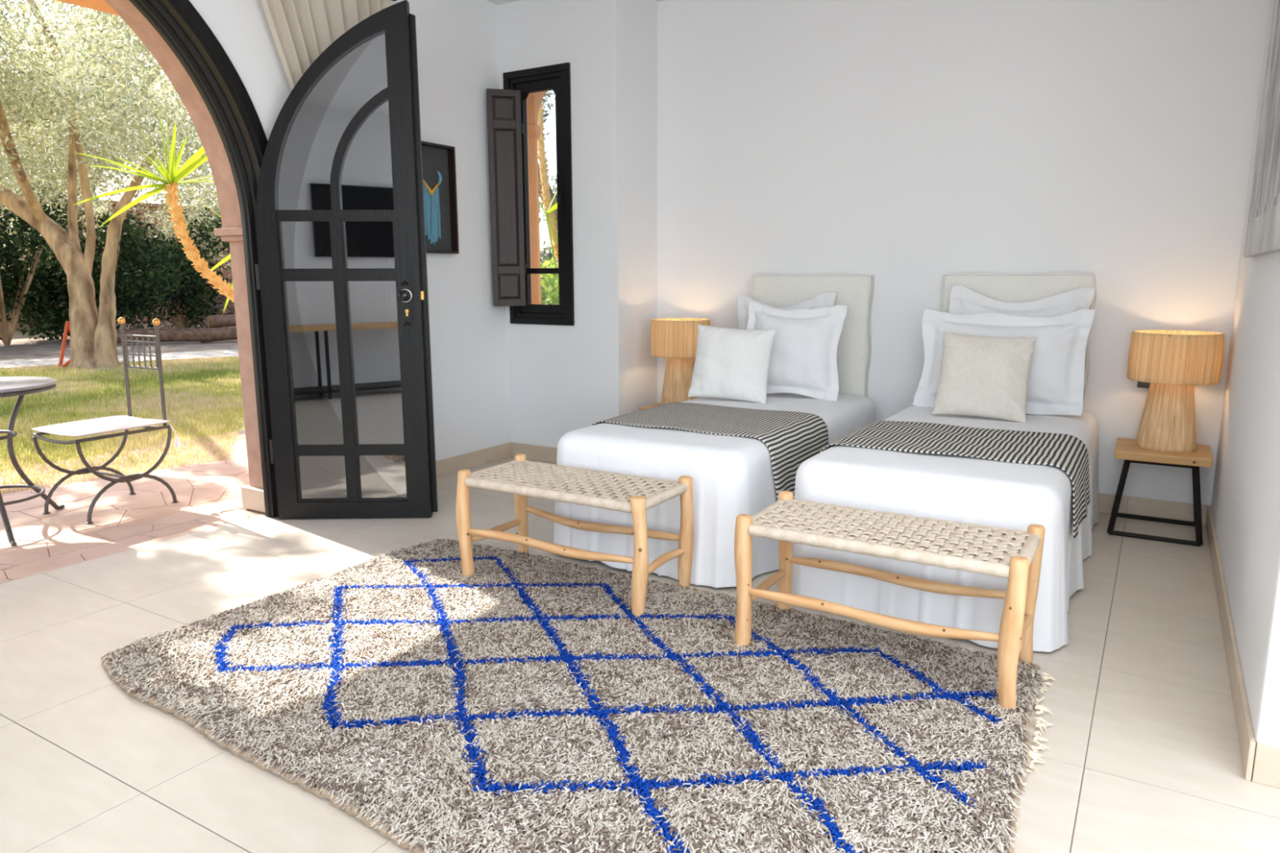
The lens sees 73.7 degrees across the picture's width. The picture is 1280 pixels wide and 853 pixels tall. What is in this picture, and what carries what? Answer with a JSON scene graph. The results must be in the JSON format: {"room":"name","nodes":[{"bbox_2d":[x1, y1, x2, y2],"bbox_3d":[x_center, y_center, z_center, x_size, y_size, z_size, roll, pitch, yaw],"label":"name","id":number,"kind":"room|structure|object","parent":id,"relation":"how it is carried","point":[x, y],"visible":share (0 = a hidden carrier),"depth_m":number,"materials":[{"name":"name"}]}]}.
{"room":"bedroom","nodes":[
{"label":"bedroom","id":0,"kind":"room"},
{"bbox_2d":[104,0,510,512],"bbox_3d":[-2.776,-0.937,2.765,0.380,3.300,6.850,6,12,31],"label":"wall","id":1,"kind":"structure","parent":0,"point":[457,41],"depth_m":5.05,"materials":[{"name":"white paint"}]},
{"bbox_2d":[57,0,119,15],"bbox_3d":[-3.162,-2.101,3.181,0.970,0.250,5.100,6,12,31],"label":"overhang","id":2,"kind":"object","parent":1,"relation":"attached to","point":[98,5],"depth_m":4.45,"materials":[{"name":"paint"}]},
{"bbox_2d":[128,0,437,519],"bbox_3d":[-2.062,-0.762,3.560,2.290,2.674,0.646,-9,14,-42],"label":"door","id":3,"kind":"structure","parent":1,"relation":"in","point":[331,206],"depth_m":4.09,"materials":[{"name":"black paint"}]},
{"bbox_2d":[421,141,458,253],"bbox_3d":[-1.187,-1.314,4.929,0.054,0.614,0.315,6,12,31],"label":"frame","id":4,"kind":"object","parent":1,"relation":"attached to","point":[438,161],"visible":0.8,"depth_m":4.98,"materials":[{"name":"brown wood"}]},
{"bbox_2d":[435,442,511,477],"bbox_3d":[-1.290,0.276,5.071,0.012,0.100,1.628,6,12,31],"label":"baseboard","id":5,"kind":"structure","parent":1,"relation":"attached to","point":[446,466],"depth_m":5.43,"materials":[{"name":"stone"}]},
{"bbox_3d":[-2.170,-2.030,3.137,0.084,0.048,3.334,6,12,31],"label":"curtain rod","id":6,"kind":"object","parent":1,"relation":"attached to","visible":0},
{"bbox_2d":[260,0,390,90],"bbox_3d":[-1.540,-0.910,4.344,0.074,2.600,0.822,6,12,31],"label":"curtain","id":7,"kind":"object","parent":6,"relation":"hanging from","point":[301,30],"visible":0.07,"depth_m":4.08,"materials":[{"name":"fabric"}]},
{"bbox_2d":[497,0,626,448],"bbox_3d":[-0.540,-1.433,5.534,1.220,3.300,0.440,6,12,31],"label":"wall","id":8,"kind":"structure","parent":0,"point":[562,380],"depth_m":5.21,"materials":[{"name":"white paint"}]},
{"bbox_2d":[486,88,525,306],"bbox_3d":[-0.834,-1.416,5.337,0.205,1.313,0.024,-3,10,-15],"label":"shutter","id":9,"kind":"object","parent":8,"relation":"attached to","point":[504,126],"depth_m":5.32,"materials":[{"name":"brown wood"}]},
{"bbox_2d":[486,62,574,325],"bbox_3d":[-0.663,-1.409,5.279,0.512,1.552,0.243,6,12,31],"label":"window","id":10,"kind":"structure","parent":8,"relation":"attached to","point":[507,118],"depth_m":5.30,"materials":[{"name":"black paint"}]},
{"bbox_2d":[511,442,557,462],"bbox_3d":[-0.493,0.193,5.526,0.868,0.100,0.012,6,12,31],"label":"baseboard","id":11,"kind":"structure","parent":8,"relation":"attached to","point":[535,452],"depth_m":5.64,"materials":[{"name":"stone"}]},
{"bbox_2d":[485,0,666,4],"bbox_3d":[0.237,-1.958,1.163,6.630,0.150,7.290,6,12,31],"label":"ceiling","id":12,"kind":"structure","parent":0,"point":[495,2],"depth_m":5.20,"materials":[{"name":"paint"}]},
{"bbox_2d":[0,457,1279,852],"bbox_3d":[0.232,0.986,1.661,6.630,0.120,7.240,6,12,31],"label":"floor","id":13,"kind":"structure","parent":0,"point":[1144,755],"depth_m":2.39,"materials":[{"name":"tile"}]},
{"bbox_2d":[101,538,1056,852],"bbox_3d":[-0.244,0.748,2.594,2.671,0.037,1.694,6,12,31],"label":"rug","id":14,"kind":"object","parent":13,"relation":"on","point":[520,704],"visible":0.99,"depth_m":2.34,"materials":[{"name":"fabric"}]},
{"bbox_2d":[455,453,693,617],"bbox_3d":[-0.260,0.398,3.318,0.874,0.445,0.406,6,12,31],"label":"bench","id":15,"kind":"object","parent":14,"relation":"on","point":[575,488],"visible":0.99,"depth_m":3.23,"materials":[{"name":"brown wood"}]},
{"bbox_2d":[733,490,1045,712],"bbox_3d":[0.763,0.509,2.679,0.862,0.446,0.413,6,12,31],"label":"bench","id":16,"kind":"object","parent":14,"relation":"on","point":[1022,569],"visible":1,"depth_m":2.59,"materials":[{"name":"brown wood"}]},
{"bbox_2d":[639,402,661,410],"bbox_3d":[0.247,0.072,5.340,0.368,0.404,0.380,6,12,31],"label":"nightstand","id":17,"kind":"object","parent":13,"relation":"on","point":[659,403],"visible":0.02,"depth_m":5.27,"materials":[{"name":"brown wood"}]},
{"bbox_2d":[650,317,711,404],"bbox_3d":[0.250,-0.390,5.245,0.368,0.536,0.367,6,12,31],"label":"table lamp","id":18,"kind":"object","parent":17,"relation":"on","point":[674,340],"visible":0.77,"depth_m":5.12,"materials":[{"name":"beige wood"}]},
{"bbox_2d":[553,273,875,587],"bbox_3d":[0.494,-0.143,4.219,1.024,1.211,2.036,6,12,31],"label":"bed","id":19,"kind":"object","parent":13,"relation":"on","point":[732,476],"visible":0.48,"depth_m":3.50,"materials":[{"name":"fabric"}]},
{"bbox_2d":[591,402,828,500],"bbox_3d":[0.337,0.123,3.985,0.976,0.340,0.706,6,12,31],"label":"throw","id":20,"kind":"object","parent":19,"relation":"on","point":[791,438],"visible":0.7,"depth_m":3.82,"materials":[{"name":"fabric"}]},
{"bbox_2d":[553,392,875,587],"bbox_3d":[0.468,0.188,4.237,1.016,0.542,1.932,6,12,31],"label":"bedspread","id":21,"kind":"object","parent":19,"relation":"on","point":[732,476],"depth_m":3.44,"materials":[{"name":"white fabric"}]},
{"bbox_2d":[688,324,776,404],"bbox_3d":[0.486,-0.336,4.537,0.442,0.401,0.196,4,11,24],"label":"cushion","id":22,"kind":"object","parent":19,"relation":"on","point":[731,363],"visible":1,"depth_m":4.47,"materials":[{"name":"fabric"}]},
{"bbox_2d":[737,291,836,329],"bbox_3d":[0.832,-0.488,4.919,0.598,0.572,0.166,5,11,25],"label":"pillow","id":23,"kind":"object","parent":19,"relation":"on","point":[827,299],"visible":0.12,"depth_m":4.89,"materials":[{"name":"white fabric"}]},
{"bbox_2d":[746,302,847,400],"bbox_3d":[0.830,-0.415,4.658,0.560,0.517,0.186,5,11,28],"label":"pillow","id":24,"kind":"object","parent":19,"relation":"on","point":[803,359],"visible":0.83,"depth_m":4.57,"materials":[{"name":"white fabric"}]},
{"bbox_2d":[791,272,1098,652],"bbox_3d":[1.419,-0.047,3.663,1.007,1.211,2.024,6,12,31],"label":"bed","id":25,"kind":"object","parent":13,"relation":"on","point":[969,490],"visible":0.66,"depth_m":2.95,"materials":[{"name":"fabric"}]},
{"bbox_2d":[791,404,1098,652],"bbox_3d":[1.395,0.282,3.682,1.003,0.543,1.930,6,12,31],"label":"bedspread","id":26,"kind":"object","parent":25,"relation":"on","point":[969,490],"depth_m":2.92,"materials":[{"name":"white fabric"}]},
{"bbox_2d":[819,420,1089,539],"bbox_3d":[1.272,0.177,3.436,0.955,0.260,0.675,6,12,31],"label":"throw","id":27,"kind":"object","parent":25,"relation":"on","point":[1067,452],"visible":0.94,"depth_m":3.33,"materials":[{"name":"fabric"}]},
{"bbox_2d":[932,332,1036,422],"bbox_3d":[1.590,-0.231,3.951,0.420,0.394,0.191,5,11,25],"label":"cushion","id":28,"kind":"object","parent":25,"relation":"on","point":[984,376],"visible":1,"depth_m":3.89,"materials":[{"name":"beige fabric"}]},
{"bbox_2d":[912,308,1095,415],"bbox_3d":[1.743,-0.319,4.138,0.778,0.505,0.203,7,12,34],"label":"pillow","id":29,"kind":"object","parent":25,"relation":"on","point":[1055,385],"visible":0.69,"depth_m":4.00,"materials":[{"name":"white fabric"}]},
{"bbox_2d":[948,284,1095,316],"bbox_3d":[1.883,-0.405,4.295,0.675,0.604,0.165,5,11,28],"label":"pillow","id":30,"kind":"object","parent":25,"relation":"on","point":[963,300],"visible":0.3,"depth_m":4.25,"materials":[{"name":"white fabric"}]},
{"bbox_2d":[1106,437,1213,546],"bbox_3d":[2.444,0.298,4.024,0.382,0.404,0.380,6,12,31],"label":"nightstand","id":31,"kind":"object","parent":13,"relation":"on","point":[1126,449],"visible":0.98,"depth_m":3.89,"materials":[{"name":"brown wood"}]},
{"bbox_2d":[1126,329,1225,452],"bbox_3d":[2.456,-0.167,3.947,0.368,0.536,0.367,6,12,31],"label":"table lamp","id":32,"kind":"object","parent":31,"relation":"on","point":[1173,362],"visible":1,"depth_m":3.86,"materials":[{"name":"beige wood"}]},
{"bbox_2d":[623,0,657,413],"bbox_3d":[-0.058,-1.173,5.348,0.160,2.850,0.389,6,12,31],"label":"wall","id":33,"kind":"structure","parent":0,"point":[640,16],"depth_m":5.26,"materials":[{"name":"white paint"}]},
{"bbox_2d":[657,0,1270,519],"bbox_3d":[1.501,-1.072,4.754,3.450,2.850,0.200,6,12,31],"label":"wall","id":34,"kind":"structure","parent":0,"point":[908,144],"depth_m":4.44,"materials":[{"name":"white paint"}]},
{"bbox_2d":[1137,381,1150,387],"bbox_3d":[2.467,-0.209,4.171,0.060,0.037,0.034,6,12,31],"label":"wall socket","id":35,"kind":"object","parent":34,"relation":"attached to","point":[1140,384],"visible":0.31,"depth_m":4.16,"materials":[{"name":"black plastic"}]},
{"bbox_2d":[1098,493,1207,525],"bbox_3d":[1.433,0.296,4.914,3.064,0.100,0.012,6,12,31],"label":"baseboard","id":36,"kind":"structure","parent":34,"relation":"attached to","point":[1181,511],"depth_m":4.24,"materials":[{"name":"stone"}]},
{"bbox_2d":[1210,0,1279,776],"bbox_3d":[3.144,-0.631,2.230,2.420,2.850,2.472,6,12,31],"label":"wall","id":37,"kind":"structure","parent":0,"point":[1245,506],"depth_m":2.59,"materials":[{"name":"white paint"}]},
{"bbox_2d":[1205,505,1279,788],"bbox_3d":[3.097,0.719,2.493,2.331,0.100,2.483,6,12,31],"label":"baseboard","id":38,"kind":"structure","parent":37,"relation":"attached to","point":[1266,768],"depth_m":2.30,"materials":[{"name":"stone"}]},
{"bbox_2d":[1243,0,1279,257],"bbox_3d":[1.968,-1.183,2.568,0.031,1.295,1.480,6,12,31],"label":"curtain","id":39,"kind":"object","parent":37,"relation":"attached to","point":[1263,228],"visible":1,"depth_m":2.92,"materials":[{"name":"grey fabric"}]},
{"label":"outside","id":40,"kind":"structure","parent":0,"visible":0},
{"bbox_2d":[0,349,239,368],"bbox_3d":[-8.535,-0.822,12.258,15.000,0.204,1.380,-7,12,-34],"label":"garden path","id":41,"kind":"structure","parent":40,"point":[41,362],"depth_m":12.84,"materials":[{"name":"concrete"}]},
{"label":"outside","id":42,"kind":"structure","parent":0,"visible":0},
{"bbox_2d":[0,321,238,360],"bbox_3d":[-22.663,-3.016,25.337,54.800,0.255,100.000,6,12,31],"label":"ground","id":43,"kind":"structure","parent":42,"point":[20,348],"depth_m":15.52,"materials":[{"name":"soil"}]},
{"bbox_2d":[0,195,120,345],"bbox_3d":[-12.065,-2.781,15.518,3.042,2.923,4.739,2,10,11],"label":"shrub","id":44,"kind":"object","parent":43,"relation":"on","point":[21,285],"visible":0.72,"depth_m":16.15,"materials":[{"name":"green plant"}]},
{"bbox_2d":[0,0,219,369],"bbox_3d":[-7.830,-3.635,9.769,6.955,6.367,11.065,1,10,6],"label":"tree","id":45,"kind":"object","parent":43,"relation":"on","point":[93,340],"visible":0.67,"depth_m":11.36,"materials":[{"name":"green plant"}]},
{"bbox_2d":[0,182,223,339],"bbox_3d":[-11.138,-3.149,16.963,5.031,3.039,3.867,-4,11,-21],"label":"shrub","id":46,"kind":"object","parent":43,"relation":"on","point":[130,299],"visible":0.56,"depth_m":16.92,"materials":[{"name":"green plant"}]},
{"bbox_2d":[0,0,231,275],"bbox_3d":[-12.051,-6.585,18.207,9.631,9.330,8.998,6,12,31],"label":"tree","id":47,"kind":"object","parent":43,"relation":"on","point":[94,14],"visible":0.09,"depth_m":18.42,"materials":[{"name":"green plant"}]},
{"bbox_2d":[0,194,235,329],"bbox_3d":[-11.552,-5.094,27.022,0.420,3.300,25.000,6,12,31],"label":"hedge","id":48,"kind":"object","parent":43,"relation":"on","point":[226,274],"depth_m":23.42,"materials":[{"name":"plant"}]},
{"bbox_2d":[5,355,238,368],"bbox_3d":[-8.105,-0.720,11.652,15.000,0.212,0.120,-7,12,-34],"label":"edging","id":49,"kind":"object","parent":43,"relation":"on","point":[228,356],"depth_m":12.46,"materials":[{"name":"stone"}]},
{"bbox_2d":[54,205,230,328],"bbox_3d":[-10.111,-3.478,19.446,4.393,2.923,4.852,-3,10,-14],"label":"shrub","id":50,"kind":"object","parent":43,"relation":"on","point":[188,309],"visible":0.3,"depth_m":18.73,"materials":[{"name":"green plant"}]},
{"bbox_2d":[116,328,199,332],"bbox_3d":[-9.262,-1.823,16.742,2.103,0.214,0.252,-3,10,-17],"label":"log","id":51,"kind":"object","parent":43,"relation":"on","point":[144,329],"visible":0.12,"depth_m":16.68,"materials":[{"name":"brown wood"}]},
{"bbox_2d":[116,330,210,342],"bbox_3d":[-9.108,-1.683,16.028,1.886,0.249,0.274,-4,11,-20],"label":"log","id":52,"kind":"object","parent":43,"relation":"on","point":[165,335],"visible":0.52,"depth_m":16.06,"materials":[{"name":"brown wood"}]},
{"bbox_2d":[121,231,235,328],"bbox_3d":[-10.124,-3.311,20.649,4.275,3.692,9.944,6,12,31],"label":"brushwood","id":53,"kind":"object","parent":43,"relation":"on","point":[223,298],"visible":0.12,"depth_m":19.94,"materials":[{"name":"green plant"}]},
{"bbox_2d":[132,63,228,248],"bbox_3d":[-9.328,-7.132,24.638,8.895,8.149,9.222,-9,13,-41],"label":"tree","id":54,"kind":"object","parent":43,"relation":"on","point":[147,64],"visible":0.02,"depth_m":24.96,"materials":[{"name":"green plant"}]},
{"bbox_2d":[199,326,237,342],"bbox_3d":[-7.717,-1.825,16.764,1.671,0.284,0.304,-7,12,-34],"label":"log","id":55,"kind":"object","parent":43,"relation":"on","point":[221,333],"visible":0.41,"depth_m":16.43,"materials":[{"name":"brown wood"}]},
{"bbox_2d":[206,314,235,328],"bbox_3d":[-7.807,-2.109,16.982,1.451,0.257,0.286,-8,13,-37],"label":"log","id":56,"kind":"object","parent":55,"relation":"on","point":[213,321],"visible":0.44,"depth_m":16.61,"materials":[{"name":"brown wood"}]},
{"bbox_2d":[537,89,559,304],"bbox_3d":[-1.268,-4.715,13.430,6.971,7.257,6.120,-9,13,-40],"label":"tree","id":57,"kind":"object","parent":43,"relation":"on","point":[549,255],"visible":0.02,"depth_m":13.79,"materials":[{"name":"green plant"}]},
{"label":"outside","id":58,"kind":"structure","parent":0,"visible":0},
{"bbox_2d":[0,355,244,494],"bbox_3d":[-6.630,0.093,7.252,12.762,0.232,9.037,-7,12,-35],"label":"lawn","id":59,"kind":"structure","parent":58,"point":[242,427],"depth_m":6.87,"materials":[{"name":"green plant"}]},
{"bbox_2d":[57,320,71,368],"bbox_3d":[-7.660,-1.084,11.479,0.320,0.664,0.198,2,10,10],"label":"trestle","id":60,"kind":"object","parent":59,"relation":"on","point":[67,327],"visible":0.55,"depth_m":11.45,"materials":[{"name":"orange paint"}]},
{"bbox_2d":[537,100,559,288],"bbox_3d":[-0.720,-1.998,7.558,1.048,3.822,1.300,-6,12,-30],"label":"yucca","id":61,"kind":"object","parent":59,"relation":"on","point":[549,208],"visible":0.37,"depth_m":7.46,"materials":[{"name":"green plant"}]},
{"bbox_2d":[540,257,559,304],"bbox_3d":[-0.666,-0.963,8.534,1.284,1.510,1.699,6,12,31],"label":"shrub","id":62,"kind":"object","parent":59,"relation":"on","point":[553,285],"visible":0.02,"depth_m":8.27,"materials":[{"name":"green plant"}]},
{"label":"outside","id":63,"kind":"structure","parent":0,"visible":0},
{"bbox_2d":[0,430,264,582],"bbox_3d":[-3.498,0.608,4.092,2.340,0.199,6.070,6,12,31],"label":"terrace","id":64,"kind":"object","parent":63,"point":[208,495],"visible":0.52,"depth_m":4.46,"materials":[{"name":"pink tile"}]},
{"bbox_2d":[0,376,64,546],"bbox_3d":[-3.093,0.149,4.081,0.707,0.709,0.694,6,12,31],"label":"table","id":65,"kind":"object","parent":64,"relation":"on","point":[10,386],"visible":1,"depth_m":4.12,"materials":[{"name":"grey metal"}]},
{"bbox_2d":[31,317,182,524],"bbox_3d":[-2.772,-0.057,4.432,0.454,0.987,0.512,5,11,28],"label":"chair","id":66,"kind":"object","parent":64,"relation":"on","point":[116,423],"visible":1,"depth_m":4.47,"materials":[{"name":"black metal"}]},
{"bbox_2d":[71,99,234,312],"bbox_3d":[-2.952,-0.974,5.826,1.778,2.440,0.879,6,12,31],"label":"yucca","id":67,"kind":"object","parent":64,"relation":"on","point":[172,176],"visible":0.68,"depth_m":5.77,"materials":[{"name":"green plant"}]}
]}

